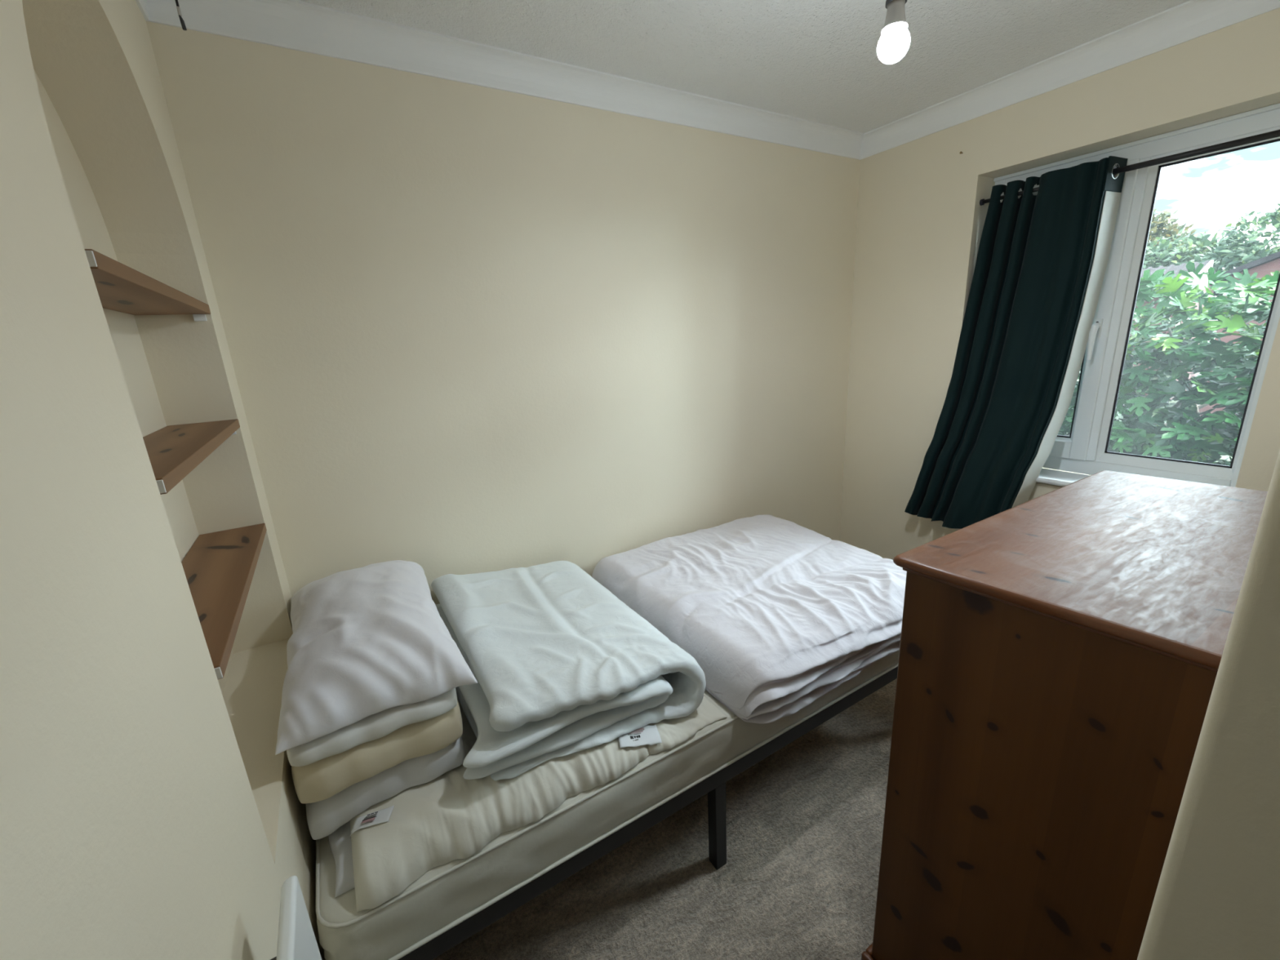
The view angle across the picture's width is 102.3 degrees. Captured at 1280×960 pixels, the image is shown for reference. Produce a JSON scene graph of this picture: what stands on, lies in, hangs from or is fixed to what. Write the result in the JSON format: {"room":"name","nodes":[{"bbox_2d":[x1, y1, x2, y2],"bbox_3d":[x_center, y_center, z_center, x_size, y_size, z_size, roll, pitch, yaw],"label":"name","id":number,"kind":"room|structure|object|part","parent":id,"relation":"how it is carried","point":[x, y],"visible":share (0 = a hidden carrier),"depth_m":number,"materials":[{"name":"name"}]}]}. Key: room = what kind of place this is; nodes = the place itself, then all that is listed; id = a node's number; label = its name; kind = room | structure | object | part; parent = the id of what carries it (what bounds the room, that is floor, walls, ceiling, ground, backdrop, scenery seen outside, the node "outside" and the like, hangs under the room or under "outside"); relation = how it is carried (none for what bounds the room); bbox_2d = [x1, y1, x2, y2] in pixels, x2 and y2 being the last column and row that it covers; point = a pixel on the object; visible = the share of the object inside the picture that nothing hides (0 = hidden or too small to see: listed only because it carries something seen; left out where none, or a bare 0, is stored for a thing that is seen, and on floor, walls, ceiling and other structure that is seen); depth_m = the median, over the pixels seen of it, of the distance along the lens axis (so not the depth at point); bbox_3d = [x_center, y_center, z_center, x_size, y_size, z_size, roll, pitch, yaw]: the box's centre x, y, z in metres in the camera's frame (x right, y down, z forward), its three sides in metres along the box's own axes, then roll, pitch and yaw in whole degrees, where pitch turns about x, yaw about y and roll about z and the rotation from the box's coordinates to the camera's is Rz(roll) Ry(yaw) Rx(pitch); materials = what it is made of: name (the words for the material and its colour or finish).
{"room":"bedroom","nodes":[
{"label":"bedroom","id":0,"kind":"room"},
{"bbox_2d":[0,0,325,959],"bbox_3d":[-0.559,0.257,0.362,0.280,2.592,2.870,-12,18,-29],"label":"wall","id":1,"kind":"structure","parent":0,"point":[149,810],"depth_m":0.54,"materials":[{"name":"beige paint"}]},
{"bbox_2d":[135,0,148,21],"bbox_3d":[-0.444,-0.871,0.092,0.058,0.088,2.750,-12,18,-29],"label":"trim","id":2,"kind":"structure","parent":1,"relation":"attached to","point":[142,4],"depth_m":1.20,"materials":[{"name":"white paint"}]},
{"bbox_2d":[84,248,210,320],"bbox_3d":[-0.914,-0.321,0.909,0.142,0.038,0.790,-12,18,-29],"label":"shelf","id":3,"kind":"object","parent":1,"relation":"attached to","point":[120,287],"visible":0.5,"depth_m":0.87,"materials":[{"name":"brown wood"}]},
{"bbox_2d":[142,418,239,494],"bbox_3d":[-0.899,-0.050,0.983,0.142,0.038,0.790,-12,18,-29],"label":"shelf","id":4,"kind":"object","parent":1,"relation":"attached to","point":[174,451],"visible":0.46,"depth_m":0.96,"materials":[{"name":"brown wood"}]},
{"bbox_2d":[181,523,266,679],"bbox_3d":[-0.884,0.227,1.058,0.142,0.038,0.790,-12,18,-29],"label":"shelf","id":5,"kind":"object","parent":1,"relation":"attached to","point":[219,567],"visible":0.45,"depth_m":1.06,"materials":[{"name":"brown wood"}]},
{"bbox_2d":[270,875,321,959],"bbox_3d":[-0.288,0.816,0.445,0.064,0.502,0.645,-12,18,-29],"label":"heater","id":6,"kind":"object","parent":1,"relation":"attached to","point":[296,940],"visible":1,"depth_m":0.62,"materials":[{"name":"white metal"}]},
{"bbox_2d":[146,21,860,604],"bbox_3d":[-0.029,-0.281,2.232,3.213,2.592,0.140,-12,18,-29],"label":"wall","id":7,"kind":"structure","parent":0,"point":[468,328],"depth_m":1.81,"materials":[{"name":"beige paint"}]},
{"bbox_2d":[146,0,863,159],"bbox_3d":[-0.037,-1.371,1.847,2.653,0.088,0.058,-12,18,-29],"label":"trim","id":8,"kind":"structure","parent":7,"relation":"attached to","point":[293,24],"depth_m":1.58,"materials":[{"name":"white paint"}]},
{"bbox_2d":[432,678,897,959],"bbox_3d":[0.781,1.195,1.364,3.213,0.080,3.010,-12,18,-29],"label":"floor","id":9,"kind":"structure","parent":0,"point":[798,880],"depth_m":1.49,"materials":[{"name":"carpet"}]},
{"bbox_2d":[398,666,897,959],"bbox_3d":[0.015,0.878,1.859,1.905,0.349,0.905,-12,18,-29],"label":"frame","id":10,"kind":"object","parent":9,"relation":"on","point":[714,785],"visible":0.06,"depth_m":1.35,"materials":[{"name":"black metal"}]},
{"bbox_2d":[315,650,899,959],"bbox_3d":[-0.003,0.637,1.790,1.922,0.150,0.928,-12,18,-29],"label":"mattress","id":11,"kind":"object","parent":10,"relation":"on","point":[447,895],"visible":0.32,"depth_m":1.14,"materials":[{"name":"white fabric"}]},
{"bbox_2d":[328,696,727,911],"bbox_3d":[-0.375,0.611,1.501,0.945,0.088,0.828,-12,18,-29],"label":"protector","id":12,"kind":"object","parent":11,"relation":"on","point":[387,846],"visible":0.43,"depth_m":1.10,"materials":[{"name":"fabric"}]},
{"bbox_2d":[360,817,375,823],"bbox_3d":[-0.557,0.698,1.057,0.026,0.003,0.006,-7,16,-13],"label":"print","id":13,"kind":"object","parent":12,"relation":"on","point":[365,820],"depth_m":1.06,"materials":[{"name":"red"}]},
{"bbox_2d":[305,736,465,839],"bbox_3d":[-0.718,0.589,1.398,0.339,0.121,0.724,-12,18,-29],"label":"pillow","id":14,"kind":"object","parent":12,"relation":"on","point":[324,817],"visible":0.14,"depth_m":1.09,"materials":[{"name":"fabric"}]},
{"bbox_2d":[291,700,462,803],"bbox_3d":[-0.722,0.506,1.379,0.339,0.104,0.737,-12,18,-29],"label":"pillow","id":15,"kind":"object","parent":14,"relation":"on","point":[321,780],"visible":0.17,"depth_m":1.07,"materials":[{"name":"beige fabric"}]},
{"bbox_2d":[286,688,457,766],"bbox_3d":[-0.727,0.441,1.362,0.343,0.060,0.734,-12,18,-29],"label":"pillow","id":16,"kind":"object","parent":15,"relation":"on","point":[376,726],"visible":0.09,"depth_m":1.06,"materials":[{"name":"white fabric"}]},
{"bbox_2d":[275,560,477,755],"bbox_3d":[-0.719,0.359,1.352,0.380,0.124,0.749,-12,18,-29],"label":"pillow","id":17,"kind":"object","parent":16,"relation":"on","point":[368,640],"visible":1,"depth_m":1.14,"materials":[{"name":"white fabric"}]},
{"bbox_2d":[431,560,706,780],"bbox_3d":[-0.297,0.494,1.580,0.654,0.260,0.902,-12,18,-29],"label":"duvet","id":18,"kind":"object","parent":12,"relation":"on","point":[561,666],"visible":0.96,"depth_m":1.34,"materials":[{"name":"white fabric"}]},
{"bbox_2d":[591,514,906,724],"bbox_3d":[0.459,0.404,1.972,0.987,0.204,1.000,-12,18,-29],"label":"duvet","id":19,"kind":"object","parent":11,"relation":"on","point":[775,614],"visible":0.91,"depth_m":1.69,"materials":[{"name":"white fabric"}]},
{"bbox_3d":[0.224,0.992,1.495,0.038,0.299,0.038,-12,18,-29],"label":"leg","id":20,"kind":"part","parent":10,"relation":"part of","materials":[{"name":"black metal"}]},
{"bbox_2d":[861,470,1267,959],"bbox_3d":[1.043,0.623,1.181,1.000,1.092,0.465,-12,18,-29],"label":"dresser","id":21,"kind":"object","parent":9,"relation":"on","point":[1061,650],"visible":0.94,"depth_m":0.89,"materials":[{"name":"brown wood"}]},
{"bbox_3d":[0.664,0.717,0.947,0.018,1.072,0.434,-13,18,-33],"label":"panel","id":22,"kind":"part","parent":21,"relation":"part of","materials":[{"name":"brown wood"}]},
{"bbox_3d":[1.023,0.123,1.032,0.969,0.009,0.437,-12,18,-29],"label":"moulding","id":23,"kind":"part","parent":21,"relation":"part of","materials":[{"name":"brown wood"}]},
{"bbox_2d":[297,0,1190,133],"bbox_3d":[0.652,-1.206,0.710,3.213,0.120,3.010,-12,18,-29],"label":"ceiling","id":24,"kind":"structure","parent":0,"point":[819,61],"depth_m":1.61,"materials":[{"name":"white paint"}]},
{"bbox_2d":[174,0,186,30],"bbox_3d":[-0.892,-0.998,0.967,0.010,0.257,0.007,-8,16,-16],"label":"pull cord","id":25,"kind":"object","parent":24,"relation":"hanging from","point":[183,24],"visible":1,"depth_m":0.99,"materials":[{"name":"black plastic"}]},
{"bbox_2d":[876,0,910,64],"bbox_3d":[0.508,-1.031,1.011,0.090,0.362,0.090,-12,18,-29],"label":"pendant light","id":26,"kind":"object","parent":24,"relation":"hanging from","point":[894,42],"visible":1,"depth_m":1.03,"materials":[{"name":"white glass"}]},
{"bbox_3d":[0.516,-0.884,1.050,0.061,0.058,0.061,-12,18,-29],"label":"bulb","id":27,"kind":"part","parent":26,"relation":"part of","materials":[{"name":"white glass"}]},
{"bbox_2d":[840,8,1279,559],"bbox_3d":[1.716,-0.355,2.161,0.280,2.592,2.041,-12,18,-29],"label":"wall","id":28,"kind":"structure","parent":0,"point":[921,218],"depth_m":2.28,"materials":[{"name":"beige paint"}]},
{"bbox_2d":[860,0,1279,159],"bbox_3d":[1.518,-1.433,1.768,0.058,0.088,1.781,-12,18,-29],"label":"trim","id":29,"kind":"structure","parent":28,"relation":"attached to","point":[1190,20],"depth_m":1.78,"materials":[{"name":"white paint"}]},
{"bbox_2d":[979,129,1279,205],"bbox_3d":[1.668,-1.075,1.788,0.024,0.024,0.907,-12,18,-29],"label":"curtain rod","id":30,"kind":"object","parent":28,"relation":"attached to","point":[1274,134],"visible":0.83,"depth_m":1.64,"materials":[{"name":"black metal"}]},
{"bbox_2d":[904,155,1128,528],"bbox_3d":[1.502,-0.472,2.178,0.242,1.437,0.567,-12,18,-29],"label":"curtain","id":31,"kind":"object","parent":30,"relation":"hanging from","point":[1042,258],"visible":0.97,"depth_m":2.08,"materials":[{"name":"green fabric"}]},
{"bbox_2d":[993,102,1279,487],"bbox_3d":[1.730,-0.587,1.944,0.237,1.227,0.907,-12,18,-29],"label":"window","id":32,"kind":"structure","parent":28,"relation":"in","point":[1084,453],"depth_m":1.89,"materials":[{"name":"white plastic"}]},
{"bbox_3d":[1.731,-0.001,2.084,0.167,0.024,0.905,-12,18,-29],"label":"sill","id":33,"kind":"part","parent":32,"relation":"part of","materials":[{"name":"white plastic"}]},
{"bbox_3d":[1.684,-0.648,2.134,0.066,1.086,0.432,-12,18,-29],"label":"sash","id":34,"kind":"part","parent":32,"relation":"part of","materials":[{"name":"white plastic"}]},
{"bbox_3d":[1.734,-0.537,1.973,0.046,0.150,0.026,-12,18,-29],"label":"handle","id":35,"kind":"part","parent":32,"relation":"part of","materials":[{"name":"white plastic"}]},
{"bbox_2d":[1137,449,1279,959],"bbox_3d":[1.517,0.113,0.482,1.874,2.592,0.969,-12,18,-29],"label":"wall","id":36,"kind":"structure","parent":0,"point":[1217,896],"depth_m":0.42,"materials":[{"name":"beige paint"}]},
{"label":"outside","id":37,"kind":"structure","parent":0,"visible":0},
{"bbox_2d":[1066,332,1233,462],"bbox_3d":[24.489,-4.728,19.427,57.067,0.100,85.000,-12,18,-29],"label":"ground","id":38,"kind":"structure","parent":37,"point":[1224,457],"depth_m":9.46,"materials":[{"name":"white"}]},
{"bbox_2d":[1057,261,1279,466],"bbox_3d":[3.835,-0.512,3.998,2.710,2.266,5.225,-14,19,-34],"label":"bush","id":39,"kind":"object","parent":38,"relation":"on","point":[1175,356],"visible":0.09,"depth_m":3.18,"materials":[{"name":"green plant"}]},
{"bbox_2d":[1143,208,1197,265],"bbox_3d":[17.671,-6.867,18.402,3.171,5.305,4.270,-11,17,-26],"label":"maple tree","id":40,"kind":"object","parent":38,"relation":"on","point":[1161,227],"visible":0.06,"depth_m":17.23,"materials":[{"name":"green plant"}]},
{"bbox_2d":[1128,260,1219,399],"bbox_3d":[10.761,-3.078,10.815,2.420,2.661,1.340,-12,18,-29],"label":"outbuilding","id":41,"kind":"structure","parent":38,"relation":"on","point":[1207,264],"depth_m":10.20,"materials":[{"name":"red brick"}]},
{"bbox_2d":[1142,222,1279,293],"bbox_3d":[15.390,-5.047,14.649,2.834,4.016,4.046,-12,18,-29],"label":"tree","id":42,"kind":"object","parent":38,"relation":"on","point":[1177,255],"visible":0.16,"depth_m":14.13,"materials":[{"name":"green plant"}]},
{"bbox_2d":[1190,197,1279,296],"bbox_3d":[14.503,-4.059,10.305,3.159,4.481,5.665,-12,18,-29],"label":"tree","id":43,"kind":"object","parent":38,"relation":"on","point":[1235,260],"visible":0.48,"depth_m":11.24,"materials":[{"name":"green plant"}]},
{"bbox_2d":[1198,251,1279,416],"bbox_3d":[11.647,-2.381,6.596,2.600,3.440,5.790,-12,18,-29],"label":"brick house","id":44,"kind":"structure","parent":38,"relation":"on","point":[1263,266],"depth_m":7.84,"materials":[{"name":"brick"}]}
]}

